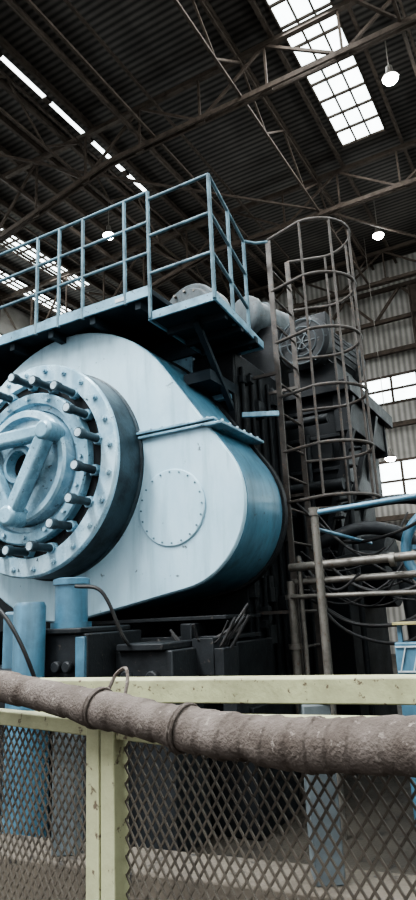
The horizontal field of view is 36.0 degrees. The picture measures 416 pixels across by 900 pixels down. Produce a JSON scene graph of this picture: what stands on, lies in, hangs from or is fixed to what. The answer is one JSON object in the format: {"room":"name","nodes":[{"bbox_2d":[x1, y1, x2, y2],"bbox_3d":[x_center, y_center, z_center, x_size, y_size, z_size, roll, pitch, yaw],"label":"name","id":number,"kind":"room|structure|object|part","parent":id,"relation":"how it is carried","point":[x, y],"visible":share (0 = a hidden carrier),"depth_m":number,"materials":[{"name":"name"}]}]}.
{"room":"factory hall","nodes":[
{"label":"factory hall","id":0,"kind":"room"},
{"bbox_2d":[0,302,40,334],"bbox_3d":[-13.022,-1.161,15.111,0.100,14.000,32.000,-11,-16,28],"label":"wall","id":1,"kind":"structure","parent":0,"point":[21,320],"depth_m":25.93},
{"bbox_2d":[0,0,415,321],"bbox_3d":[-2.450,-9.998,10.980,25.000,0.060,32.001,-11,-16,28],"label":"ceiling","id":2,"kind":"structure","parent":0,"point":[152,39],"depth_m":17.22,"materials":[{"name":"brown metal"}]},
{"bbox_2d":[0,271,70,313],"bbox_3d":[-10.681,-7.669,18.497,11.036,0.030,19.144,-3,-14,0],"label":"glazing","id":3,"kind":"object","parent":2,"relation":"in","point":[0,271],"depth_m":25.12,"materials":[{"name":"glass"}]},
{"bbox_2d":[0,269,73,313],"bbox_3d":[-10.684,-7.614,18.471,0.736,0.070,21.525,-11,-16,28],"label":"glazing bars","id":4,"kind":"object","parent":2,"relation":"attached to","point":[11,281],"visible":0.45,"depth_m":24.88,"materials":[{"name":"black metal"}]},
{"bbox_2d":[0,230,87,290],"bbox_3d":[-9.517,-8.164,16.559,0.936,0.070,19.225,-11,-16,28],"label":"glazing bars","id":5,"kind":"object","parent":2,"relation":"attached to","point":[1,231],"visible":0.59,"depth_m":22.52,"materials":[{"name":"metal"}]},
{"bbox_2d":[1,228,88,288],"bbox_3d":[-9.514,-8.219,16.584,10.096,0.030,17.229,-3,-14,0],"label":"glazing","id":6,"kind":"object","parent":2,"relation":"in","point":[16,244],"depth_m":22.58,"materials":[{"name":"glass"}]},
{"bbox_2d":[0,53,128,176],"bbox_3d":[-5.557,-9.257,13.096,0.140,0.050,13.000,-11,-16,28],"label":"glazing bars","id":7,"kind":"object","parent":2,"relation":"attached to","point":[45,99],"visible":0.89,"depth_m":16.49,"materials":[{"name":"metal"}]},
{"bbox_2d":[0,56,145,191],"bbox_3d":[-5.312,-9.208,13.532,6.813,0.030,12.138,-3,-14,0],"label":"glazing","id":8,"kind":"object","parent":2,"relation":"in","point":[11,66],"depth_m":16.18,"materials":[{"name":"glass"}]},
{"bbox_2d":[103,202,113,239],"bbox_3d":[-3.009,-7.032,19.360,0.357,1.430,0.357,-3,-14,0],"label":"lamp","id":9,"kind":"object","parent":2,"relation":"hanging from","point":[108,231],"visible":0.67,"depth_m":19.14,"materials":[{"name":"metal"}]},
{"bbox_3d":[-2.980,-6.413,19.200,0.338,0.150,0.338,-3,-15,0],"label":"bulb","id":10,"kind":"part","parent":9,"relation":"part of","materials":[{"name":"white glass"}]},
{"bbox_2d":[0,0,415,318],"bbox_3d":[-2.431,-9.860,10.937,23.890,0.210,32.001,-11,-16,28],"label":"roof purlins","id":11,"kind":"structure","parent":2,"relation":"attached to","point":[4,43],"depth_m":18.33,"materials":[{"name":"metal"}]},
{"bbox_2d":[264,0,385,147],"bbox_3d":[-1.708,-10.923,7.324,1.216,0.070,24.230,-11,-16,28],"label":"glazing bars","id":12,"kind":"object","parent":2,"relation":"attached to","point":[314,11],"visible":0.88,"depth_m":15.55,"materials":[{"name":"black metal"}]},
{"bbox_2d":[267,0,383,144],"bbox_3d":[-1.706,-10.979,7.348,12.764,0.030,21.738,-3,-14,0],"label":"glazing","id":13,"kind":"object","parent":2,"relation":"in","point":[282,11],"depth_m":15.54,"materials":[{"name":"glass"}]},
{"bbox_2d":[372,200,383,239],"bbox_3d":[5.255,-7.252,20.016,0.357,1.430,0.357,-3,-14,0],"label":"lamp","id":14,"kind":"object","parent":2,"relation":"hanging from","point":[378,234],"visible":0.89,"depth_m":19.80,"materials":[{"name":"metal"}]},
{"bbox_3d":[5.284,-6.633,19.856,0.338,0.150,0.338,-3,-15,0],"label":"bulb","id":15,"kind":"part","parent":14,"relation":"part of","materials":[{"name":"white glass"}]},
{"bbox_2d":[364,241,395,461],"bbox_3d":[5.613,-3.522,21.306,0.357,8.030,0.357,-3,-14,0],"label":"lamp","id":16,"kind":"object","parent":2,"relation":"hanging from","point":[391,457],"visible":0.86,"depth_m":20.85,"materials":[{"name":"metal"}]},
{"bbox_3d":[5.793,0.288,20.319,0.338,0.150,0.338,-3,-15,0],"label":"bulb","id":17,"kind":"part","parent":16,"relation":"part of","materials":[{"name":"white glass"}]},
{"bbox_2d":[382,41,398,85],"bbox_3d":[3.960,-8.711,14.143,0.357,1.430,0.357,-3,-14,0],"label":"lamp","id":18,"kind":"object","parent":2,"relation":"hanging from","point":[390,77],"visible":0.98,"depth_m":13.94,"materials":[{"name":"metal"}]},
{"bbox_3d":[3.989,-8.092,13.982,0.338,0.150,0.338,-3,-15,0],"label":"bulb","id":19,"kind":"part","parent":18,"relation":"part of","materials":[{"name":"white glass"}]},
{"bbox_2d":[192,654,415,874],"bbox_3d":[-1.806,3.667,7.442,25.000,0.200,32.000,-11,-16,28],"label":"floor","id":20,"kind":"structure","parent":0,"point":[378,783],"depth_m":4.42,"materials":[{"name":"concrete"}]},
{"bbox_2d":[0,333,401,851],"bbox_3d":[-0.417,1.293,7.293,4.722,4.190,5.810,-11,-16,28],"label":"machine","id":21,"kind":"object","parent":20,"relation":"on","point":[120,476],"visible":0.75,"depth_m":5.29,"materials":[{"name":"blue paint"}]},
{"bbox_3d":[-0.866,1.531,4.358,0.080,0.500,0.030,-11,-16,28],"label":"valve block panel","id":22,"kind":"part","parent":21,"relation":"part of","materials":[{"name":"blue paint"}]},
{"bbox_2d":[0,173,267,411],"bbox_3d":[-1.729,-0.940,7.030,5.017,1.936,1.628,-11,-16,28],"label":"platform","id":23,"kind":"object","parent":21,"relation":"on","point":[203,326],"visible":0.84,"depth_m":5.84,"materials":[{"name":"paint"}]},
{"bbox_3d":[-1.988,-0.836,7.173,4.621,0.050,3.529,-3,-15,0],"label":"deck plate","id":24,"kind":"part","parent":23,"relation":"part of","materials":[{"name":"paint"}]},
{"bbox_3d":[-0.772,-1.313,5.601,0.100,0.035,0.007,-11,-16,28],"label":"name plate","id":25,"kind":"part","parent":23,"relation":"part of","materials":[{"name":"white paint"}]},
{"bbox_3d":[0.056,-1.078,5.752,0.620,0.040,1.100,-11,-16,28],"label":"deck plate","id":26,"kind":"part","parent":23,"relation":"part of","materials":[{"name":"paint"}]},
{"bbox_3d":[-0.296,0.462,5.165,0.630,0.630,0.018,-11,-16,28],"label":"inspection plate","id":27,"kind":"part","parent":21,"relation":"part of","materials":[{"name":"blue paint"}]},
{"bbox_2d":[169,283,230,306],"bbox_3d":[-0.174,-1.272,7.416,0.972,1.290,0.420,-11,-17,30],"label":"housing","id":28,"kind":"object","parent":21,"relation":"on","point":[191,291],"visible":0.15,"depth_m":7.36,"materials":[{"name":"metal"}]},
{"bbox_2d":[235,296,293,386],"bbox_3d":[0.707,-1.208,7.723,0.720,1.240,0.630,10,-19,-40],"label":"drum","id":29,"kind":"object","parent":21,"relation":"on","point":[260,317],"visible":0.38,"depth_m":7.49,"materials":[{"name":"metal"}]},
{"bbox_2d":[279,311,364,387],"bbox_3d":[1.332,-1.066,7.498,0.653,1.005,1.154,-13,-17,33],"label":"motor","id":30,"kind":"object","parent":21,"relation":"on","point":[321,339],"visible":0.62,"depth_m":7.09,"materials":[{"name":"metal"}]},
{"bbox_2d":[279,317,326,364],"bbox_3d":[1.032,-1.197,7.066,0.580,0.534,0.019,-11,-16,28],"label":"grille","id":31,"kind":"object","parent":30,"relation":"attached to","point":[318,337],"depth_m":7.04,"materials":[{"name":"grey metal"}]},
{"bbox_2d":[0,708,415,899],"bbox_3d":[-0.230,1.079,0.850,2.760,1.360,0.028,-15,-19,38],"label":"mesh fence","id":32,"kind":"object","parent":20,"relation":"on","point":[108,848],"visible":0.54,"depth_m":0.86,"materials":[{"name":"metal"}]},
{"bbox_3d":[-0.230,1.079,0.850,2.760,1.360,0.028,-15,-19,38],"label":"frame","id":33,"kind":"part","parent":32,"relation":"part of","materials":[{"name":"beige paint"}]},
{"bbox_2d":[0,666,415,777],"bbox_3d":[-0.287,0.378,1.001,2.701,0.122,0.063,-15,-19,39],"label":"pipe","id":34,"kind":"object","parent":32,"relation":"attached to","point":[384,745],"visible":1,"depth_m":0.70,"materials":[{"name":"fabric"}]},
{"bbox_2d":[0,674,415,899],"bbox_3d":[0.007,1.418,2.063,3.357,1.290,0.288,-9,-16,22],"label":"frame","id":35,"kind":"object","parent":20,"relation":"on","point":[313,694],"visible":0.38,"depth_m":2.07,"materials":[{"name":"beige paint"}]},
{"bbox_2d":[0,493,415,839],"bbox_3d":[1.343,1.384,4.732,5.659,2.574,2.898,4,-16,-26],"label":"hydraulic pipework","id":36,"kind":"object","parent":20,"relation":"on","point":[402,563],"visible":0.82,"depth_m":5.24,"materials":[{"name":"metal"}]},
{"bbox_2d":[253,216,380,674],"bbox_3d":[1.019,0.376,5.904,1.116,5.136,0.771,-11,-16,28],"label":"ladder","id":37,"kind":"object","parent":20,"relation":"on","point":[277,373],"visible":0.88,"depth_m":6.05,"materials":[{"name":"metal"}]},
{"bbox_2d":[294,279,415,521],"bbox_3d":[5.572,0.491,22.220,24.435,12.670,0.480,-11,-16,28],"label":"steel frame","id":38,"kind":"object","parent":20,"relation":"on","point":[411,284],"visible":0.21,"depth_m":22.80,"materials":[{"name":"brown metal"}]},
{"bbox_2d":[392,621,415,825],"bbox_3d":[1.661,1.901,4.429,0.580,1.390,0.165,-11,-16,28],"label":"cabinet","id":39,"kind":"object","parent":20,"relation":"on","point":[405,651],"visible":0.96,"depth_m":4.58,"materials":[{"name":"blue metal"}]},
{"bbox_2d":[392,621,415,624],"bbox_3d":[1.633,1.240,4.607,0.580,0.020,0.150,-11,-16,28],"label":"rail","id":40,"kind":"object","parent":39,"relation":"on","point":[410,622],"depth_m":4.64,"materials":[{"name":"yellow metal"}]},
{"bbox_2d":[240,252,415,653],"bbox_3d":[5.809,-0.055,22.811,25.000,14.000,0.100,-11,-16,28],"label":"wall","id":41,"kind":"structure","parent":0,"point":[402,440],"depth_m":23.28,"materials":[{"name":"grey metal"}]},
{"bbox_2d":[359,369,415,405],"bbox_3d":[5.668,-1.999,23.266,25.040,1.080,0.070,-11,-16,28],"label":"mullions","id":42,"kind":"object","parent":41,"relation":"attached to","point":[391,388],"visible":0.09,"depth_m":22.73,"materials":[{"name":"metal"}]},
{"bbox_2d":[362,372,415,403],"bbox_3d":[5.715,-1.990,23.307,25.000,1.000,0.030,-11,-16,28],"label":"glazing","id":43,"kind":"object","parent":42,"relation":"attached to","point":[409,392],"visible":0.11,"depth_m":22.80,"materials":[{"name":"white glass"}]},
{"bbox_2d":[379,456,415,493],"bbox_3d":[5.818,1.192,22.439,25.040,1.480,0.070,-11,-16,28],"label":"mullions","id":44,"kind":"object","parent":41,"relation":"attached to","point":[403,479],"visible":0.03,"depth_m":22.02,"materials":[{"name":"metal"}]},
{"bbox_2d":[380,459,415,495],"bbox_3d":[5.865,1.201,22.481,25.000,1.400,0.030,-11,-16,28],"label":"glazing","id":45,"kind":"object","parent":44,"relation":"attached to","point":[390,471],"visible":0.02,"depth_m":22.11,"materials":[{"name":"white glass"}]},
{"bbox_3d":[8.763,-5.238,3.330,15.601,14.000,28.036,-3,-14,0],"label":"wall","id":46,"kind":"structure","parent":0,"visible":0},
{"bbox_2d":[0,0,415,243],"bbox_3d":[0.004,-7.249,14.579,25.012,3.239,0.190,-11,-16,28],"label":"roof truss","id":47,"kind":"object","parent":46,"relation":"attached to","point":[355,46],"visible":0.92,"depth_m":14.78,"materials":[{"name":"metal"}]},
{"bbox_2d":[0,0,415,303],"bbox_3d":[-2.135,-9.092,10.823,15.860,1.060,30.400,-11,-16,28],"label":"roof trusses","id":48,"kind":"structure","parent":47,"relation":"attached to","point":[397,17],"depth_m":16.22,"materials":[{"name":"metal"}]},
{"bbox_2d":[0,139,415,330],"bbox_3d":[2.477,-6.269,18.813,25.012,3.239,0.190,-11,-16,28],"label":"roof truss","id":49,"kind":"object","parent":46,"relation":"attached to","point":[409,182],"visible":0.6,"depth_m":19.44,"materials":[{"name":"metal"}]},
{"bbox_2d":[227,239,415,312],"bbox_3d":[4.950,-5.290,23.047,25.012,3.239,0.190,-11,-16,28],"label":"roof truss","id":50,"kind":"object","parent":46,"relation":"attached to","point":[386,280],"visible":0.24,"depth_m":23.02,"materials":[{"name":"metal"}]}
]}

